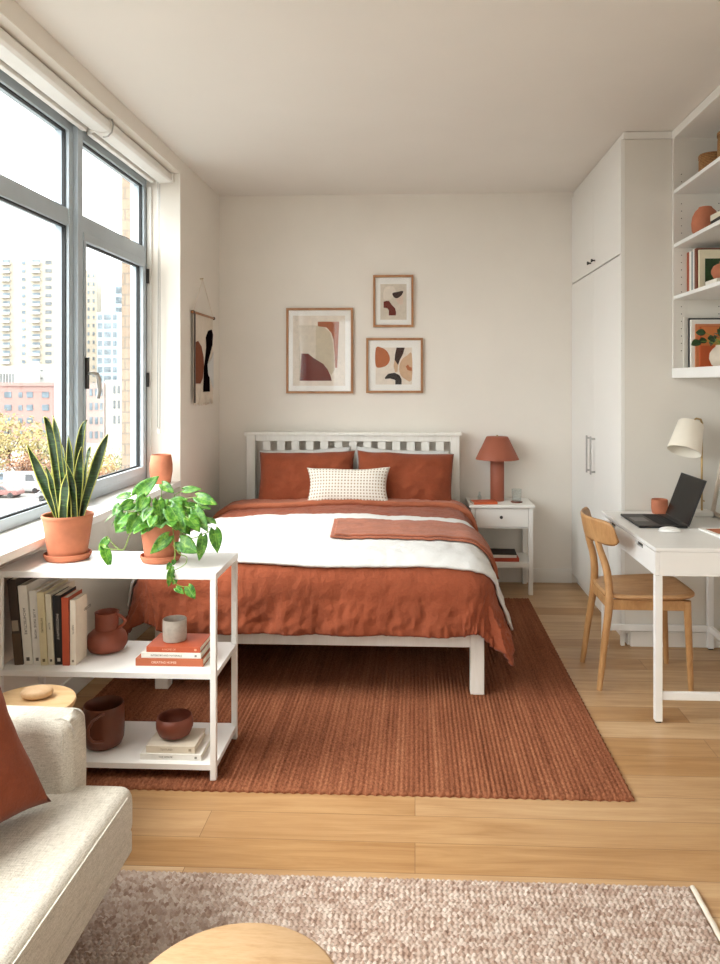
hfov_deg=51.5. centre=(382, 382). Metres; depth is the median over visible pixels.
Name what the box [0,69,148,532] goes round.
window
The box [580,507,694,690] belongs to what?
dining chair
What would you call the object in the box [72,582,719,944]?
floor
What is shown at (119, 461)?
street tree
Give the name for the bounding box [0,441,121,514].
ground
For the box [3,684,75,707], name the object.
side table
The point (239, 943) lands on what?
coffee table
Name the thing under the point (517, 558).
book
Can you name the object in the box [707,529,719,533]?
picture
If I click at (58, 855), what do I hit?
seat cushion
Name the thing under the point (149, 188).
trim
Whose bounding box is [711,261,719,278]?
orb
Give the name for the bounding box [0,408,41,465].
street tree
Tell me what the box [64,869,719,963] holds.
area rug
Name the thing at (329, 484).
lumbar pillow
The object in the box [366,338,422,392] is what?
picture frame
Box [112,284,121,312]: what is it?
building
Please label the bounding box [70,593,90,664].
book
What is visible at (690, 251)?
book
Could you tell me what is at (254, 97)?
ceiling
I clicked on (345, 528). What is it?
throw blanket
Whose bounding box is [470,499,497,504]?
book
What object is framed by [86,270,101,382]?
building
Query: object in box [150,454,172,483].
clay vase
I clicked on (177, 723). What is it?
clay bowl
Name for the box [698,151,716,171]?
seagrass basket
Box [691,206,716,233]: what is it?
round vase
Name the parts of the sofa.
arm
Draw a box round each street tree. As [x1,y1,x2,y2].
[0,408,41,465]
[0,432,19,470]
[0,449,45,471]
[7,422,48,467]
[38,442,49,465]
[40,457,50,472]
[86,453,117,478]
[99,465,118,475]
[101,447,121,472]
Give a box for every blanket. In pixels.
[127,513,512,629]
[330,518,498,582]
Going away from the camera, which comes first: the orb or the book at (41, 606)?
the book at (41, 606)
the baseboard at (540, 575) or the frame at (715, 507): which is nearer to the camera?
the frame at (715, 507)
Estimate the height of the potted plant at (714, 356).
0.234 m
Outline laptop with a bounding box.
[621,473,706,527]
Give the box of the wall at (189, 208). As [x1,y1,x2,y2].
[0,0,218,691]
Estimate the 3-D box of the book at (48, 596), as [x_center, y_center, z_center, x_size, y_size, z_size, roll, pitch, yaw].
[-1.262,0.938,2.933,0.036,0.271,0.202,0,0,3]
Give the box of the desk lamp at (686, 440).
[667,418,713,516]
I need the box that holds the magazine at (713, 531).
[699,528,719,537]
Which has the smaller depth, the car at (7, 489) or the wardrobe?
the wardrobe
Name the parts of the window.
handle plate, handle lever, sash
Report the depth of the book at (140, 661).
2.82 m
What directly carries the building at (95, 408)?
on the ground
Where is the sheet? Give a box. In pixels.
[212,498,477,530]
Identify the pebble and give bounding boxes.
[20,684,53,699]
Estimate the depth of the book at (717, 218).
3.79 m
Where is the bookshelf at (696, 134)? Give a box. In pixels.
[672,85,719,377]
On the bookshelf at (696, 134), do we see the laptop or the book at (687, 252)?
the book at (687, 252)
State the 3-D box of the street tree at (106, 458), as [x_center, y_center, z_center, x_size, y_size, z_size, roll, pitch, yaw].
[-38.758,12.300,101.736,6.031,5.489,5.702,0,0,2]
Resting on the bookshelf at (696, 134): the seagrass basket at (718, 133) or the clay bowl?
the seagrass basket at (718, 133)
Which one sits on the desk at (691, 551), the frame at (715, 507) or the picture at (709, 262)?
the frame at (715, 507)
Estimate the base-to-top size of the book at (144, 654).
0.020 m
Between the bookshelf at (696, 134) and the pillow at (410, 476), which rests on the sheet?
the pillow at (410, 476)
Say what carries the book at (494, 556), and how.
on the book at (517, 558)
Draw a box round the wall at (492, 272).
[219,192,576,582]
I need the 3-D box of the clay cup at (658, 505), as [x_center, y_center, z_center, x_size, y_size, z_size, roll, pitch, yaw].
[1.525,0.678,4.102,0.088,0.079,0.088,0,0,3]
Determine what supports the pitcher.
on the shelf unit at (125, 564)
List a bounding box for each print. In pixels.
[293,316,344,385]
[375,347,411,383]
[380,284,406,319]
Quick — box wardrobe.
[572,131,719,647]
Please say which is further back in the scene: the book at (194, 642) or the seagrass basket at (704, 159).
the seagrass basket at (704, 159)
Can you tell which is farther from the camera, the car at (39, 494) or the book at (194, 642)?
the car at (39, 494)
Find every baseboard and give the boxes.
[60,623,150,693]
[498,568,571,582]
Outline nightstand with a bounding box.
[466,497,534,594]
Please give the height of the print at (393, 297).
0.267 m
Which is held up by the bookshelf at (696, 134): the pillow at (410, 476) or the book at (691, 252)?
the book at (691, 252)
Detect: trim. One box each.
[0,481,180,564]
[147,186,151,477]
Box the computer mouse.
[658,526,680,532]
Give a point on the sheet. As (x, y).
(256, 503)
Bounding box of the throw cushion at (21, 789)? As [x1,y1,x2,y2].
[0,688,50,822]
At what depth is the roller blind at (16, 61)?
3.20 m
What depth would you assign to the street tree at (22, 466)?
97.88 m
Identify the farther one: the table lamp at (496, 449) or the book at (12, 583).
the table lamp at (496, 449)
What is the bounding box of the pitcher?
[83,695,124,750]
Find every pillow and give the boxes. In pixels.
[258,450,354,499]
[259,447,350,459]
[307,467,389,500]
[356,447,448,468]
[357,450,453,500]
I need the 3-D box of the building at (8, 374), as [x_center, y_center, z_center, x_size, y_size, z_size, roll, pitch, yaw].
[-111.818,4.229,227.033,7.863,18.502,14.120,0,0,2]
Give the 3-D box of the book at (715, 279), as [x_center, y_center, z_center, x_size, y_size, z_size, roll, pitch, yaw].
[1.795,-0.526,3.875,0.172,0.020,0.150,0,0,3]
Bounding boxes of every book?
[7,578,31,664]
[18,578,51,664]
[29,578,61,664]
[37,579,67,664]
[45,580,74,664]
[52,586,75,664]
[61,589,81,665]
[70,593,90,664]
[136,648,209,666]
[140,735,209,760]
[141,641,209,658]
[146,633,209,652]
[146,728,205,753]
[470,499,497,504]
[490,548,516,554]
[493,555,516,557]
[494,555,518,561]
[683,317,713,367]
[687,252,688,291]
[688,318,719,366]
[689,251,692,290]
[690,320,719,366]
[691,252,692,289]
[693,248,695,289]
[694,248,719,288]
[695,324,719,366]
[698,249,719,287]
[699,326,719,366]
[705,278,719,284]
[710,211,719,220]
[710,216,719,223]
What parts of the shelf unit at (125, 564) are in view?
post, post, post, post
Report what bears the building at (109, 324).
on the ground
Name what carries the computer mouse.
on the desk at (691, 551)
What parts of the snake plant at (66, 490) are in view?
pot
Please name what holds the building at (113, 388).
on the ground
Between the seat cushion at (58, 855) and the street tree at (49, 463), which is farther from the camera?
the street tree at (49, 463)
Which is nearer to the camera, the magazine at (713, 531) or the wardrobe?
the magazine at (713, 531)
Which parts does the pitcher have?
handle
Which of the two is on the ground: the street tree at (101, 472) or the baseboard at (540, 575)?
the street tree at (101, 472)
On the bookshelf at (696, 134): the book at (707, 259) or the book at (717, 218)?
the book at (707, 259)
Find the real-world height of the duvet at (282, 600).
0.491 m
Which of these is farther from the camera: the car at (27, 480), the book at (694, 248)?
the car at (27, 480)
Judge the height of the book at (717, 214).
0.030 m
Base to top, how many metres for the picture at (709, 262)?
0.160 m
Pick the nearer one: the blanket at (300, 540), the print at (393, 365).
the blanket at (300, 540)
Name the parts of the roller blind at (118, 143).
bead chain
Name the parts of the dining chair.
leg, backrest, leg, seat, leg, leg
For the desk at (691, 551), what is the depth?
3.29 m
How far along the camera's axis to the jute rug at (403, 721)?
3.21 m
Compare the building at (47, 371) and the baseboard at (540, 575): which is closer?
the baseboard at (540, 575)
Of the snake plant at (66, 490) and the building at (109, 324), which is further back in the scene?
the building at (109, 324)
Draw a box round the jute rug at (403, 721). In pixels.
[82,598,634,801]
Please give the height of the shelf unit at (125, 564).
0.764 m
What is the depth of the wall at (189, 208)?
4.71 m
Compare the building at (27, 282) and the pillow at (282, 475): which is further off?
the building at (27, 282)
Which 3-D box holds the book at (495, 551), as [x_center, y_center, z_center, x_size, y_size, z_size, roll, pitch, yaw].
[0.849,1.203,5.314,0.200,0.008,0.166,0,0,5]
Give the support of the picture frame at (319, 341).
attached to the wall at (492, 272)
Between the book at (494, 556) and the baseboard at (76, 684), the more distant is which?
the book at (494, 556)
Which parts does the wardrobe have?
door, door, handle, handle, door, door, skirting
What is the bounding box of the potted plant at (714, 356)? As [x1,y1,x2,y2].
[691,327,719,365]
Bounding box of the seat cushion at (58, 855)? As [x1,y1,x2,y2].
[0,785,131,963]
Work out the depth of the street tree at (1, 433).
103.68 m
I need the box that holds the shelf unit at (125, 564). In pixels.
[0,550,237,780]
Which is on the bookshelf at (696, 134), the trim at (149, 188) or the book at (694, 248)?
the book at (694, 248)
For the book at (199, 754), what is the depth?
2.78 m
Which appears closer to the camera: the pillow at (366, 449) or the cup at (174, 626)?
the cup at (174, 626)
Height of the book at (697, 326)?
0.240 m
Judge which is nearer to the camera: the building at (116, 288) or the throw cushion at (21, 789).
the throw cushion at (21, 789)
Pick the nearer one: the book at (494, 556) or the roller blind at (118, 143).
the roller blind at (118, 143)
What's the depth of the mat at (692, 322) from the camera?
4.09 m
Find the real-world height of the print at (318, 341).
0.527 m
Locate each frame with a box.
[155,431,483,694]
[286,308,352,392]
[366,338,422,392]
[373,275,413,326]
[711,461,719,517]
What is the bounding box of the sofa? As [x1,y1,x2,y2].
[0,705,131,963]
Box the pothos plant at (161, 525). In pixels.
[98,476,221,598]
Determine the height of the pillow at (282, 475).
0.394 m
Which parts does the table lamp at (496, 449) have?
lamp shade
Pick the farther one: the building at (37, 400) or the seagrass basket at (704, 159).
the building at (37, 400)
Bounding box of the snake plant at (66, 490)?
[26,416,107,562]
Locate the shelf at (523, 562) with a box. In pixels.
[496,552,528,567]
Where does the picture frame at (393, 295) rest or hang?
attached to the wall at (492, 272)
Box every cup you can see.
[163,615,186,642]
[651,498,667,513]
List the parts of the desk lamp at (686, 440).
lamp shade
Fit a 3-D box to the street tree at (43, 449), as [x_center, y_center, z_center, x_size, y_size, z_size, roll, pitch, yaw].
[-45.965,10.819,107.182,6.629,6.134,7.080,0,0,2]
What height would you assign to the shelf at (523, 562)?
0.038 m
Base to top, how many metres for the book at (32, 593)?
0.282 m
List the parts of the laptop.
lid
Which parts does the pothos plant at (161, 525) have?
pot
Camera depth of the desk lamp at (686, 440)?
3.97 m
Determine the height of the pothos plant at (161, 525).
0.426 m
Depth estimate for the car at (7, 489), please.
87.20 m
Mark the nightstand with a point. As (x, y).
(506, 514)
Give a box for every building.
[0,227,54,365]
[0,366,39,382]
[0,383,54,440]
[17,364,54,382]
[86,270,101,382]
[86,383,104,442]
[97,312,121,382]
[105,380,121,442]
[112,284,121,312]
[122,177,129,468]
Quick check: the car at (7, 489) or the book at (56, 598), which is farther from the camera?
the car at (7, 489)
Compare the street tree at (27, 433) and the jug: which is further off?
the street tree at (27, 433)
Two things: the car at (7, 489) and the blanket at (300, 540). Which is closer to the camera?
the blanket at (300, 540)
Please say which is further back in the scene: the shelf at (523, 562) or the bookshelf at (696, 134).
the shelf at (523, 562)
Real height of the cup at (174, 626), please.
0.084 m
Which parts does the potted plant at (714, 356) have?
pot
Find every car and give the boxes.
[0,483,24,497]
[3,471,40,492]
[35,490,44,500]
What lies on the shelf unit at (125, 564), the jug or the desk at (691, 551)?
the jug
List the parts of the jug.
handle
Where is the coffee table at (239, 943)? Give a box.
[149,923,334,963]
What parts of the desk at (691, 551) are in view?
leg, drawer, drawer, leg, leg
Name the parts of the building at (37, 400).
cornice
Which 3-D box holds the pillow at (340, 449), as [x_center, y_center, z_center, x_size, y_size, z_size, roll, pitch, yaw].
[-0.562,0.680,5.418,0.692,0.430,0.166,0,0,1]
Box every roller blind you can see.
[0,27,113,137]
[87,125,173,432]
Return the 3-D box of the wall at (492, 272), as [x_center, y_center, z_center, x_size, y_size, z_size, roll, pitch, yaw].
[0.309,0.033,5.647,3.725,2.895,0.150,0,0,3]
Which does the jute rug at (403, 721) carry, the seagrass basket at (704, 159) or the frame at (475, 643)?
the frame at (475, 643)
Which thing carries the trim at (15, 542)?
attached to the wall at (189, 208)
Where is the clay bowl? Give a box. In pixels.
[156,708,192,739]
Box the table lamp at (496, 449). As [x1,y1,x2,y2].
[476,435,518,501]
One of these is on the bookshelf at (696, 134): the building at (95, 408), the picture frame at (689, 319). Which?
the picture frame at (689, 319)
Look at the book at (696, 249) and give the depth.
4.01 m
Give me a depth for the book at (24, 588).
2.84 m
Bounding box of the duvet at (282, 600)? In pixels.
[122,504,514,665]
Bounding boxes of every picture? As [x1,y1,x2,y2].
[11,620,18,630]
[705,258,719,281]
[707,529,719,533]
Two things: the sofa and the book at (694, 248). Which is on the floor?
the sofa
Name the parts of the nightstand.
drawer, leg, leg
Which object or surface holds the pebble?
on the side table at (62, 696)
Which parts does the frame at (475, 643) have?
leg, headboard post, foot rail, headboard rail, headboard post, leg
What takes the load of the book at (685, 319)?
on the bookshelf at (696, 134)
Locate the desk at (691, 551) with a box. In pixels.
[601,511,719,722]
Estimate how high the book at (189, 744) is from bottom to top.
0.026 m
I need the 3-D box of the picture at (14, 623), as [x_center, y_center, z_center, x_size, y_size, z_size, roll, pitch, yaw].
[-1.397,0.923,2.833,0.024,0.040,0.001,-6,0,2]
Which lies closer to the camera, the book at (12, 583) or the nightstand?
the book at (12, 583)
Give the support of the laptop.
on the desk at (691, 551)
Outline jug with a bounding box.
[87,608,127,653]
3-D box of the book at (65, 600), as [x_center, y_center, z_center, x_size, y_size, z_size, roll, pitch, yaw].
[-1.201,0.944,2.886,0.026,0.258,0.122,-1,0,2]
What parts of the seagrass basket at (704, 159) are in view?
lid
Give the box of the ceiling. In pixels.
[15,0,719,195]
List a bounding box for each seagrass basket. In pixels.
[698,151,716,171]
[717,131,719,157]

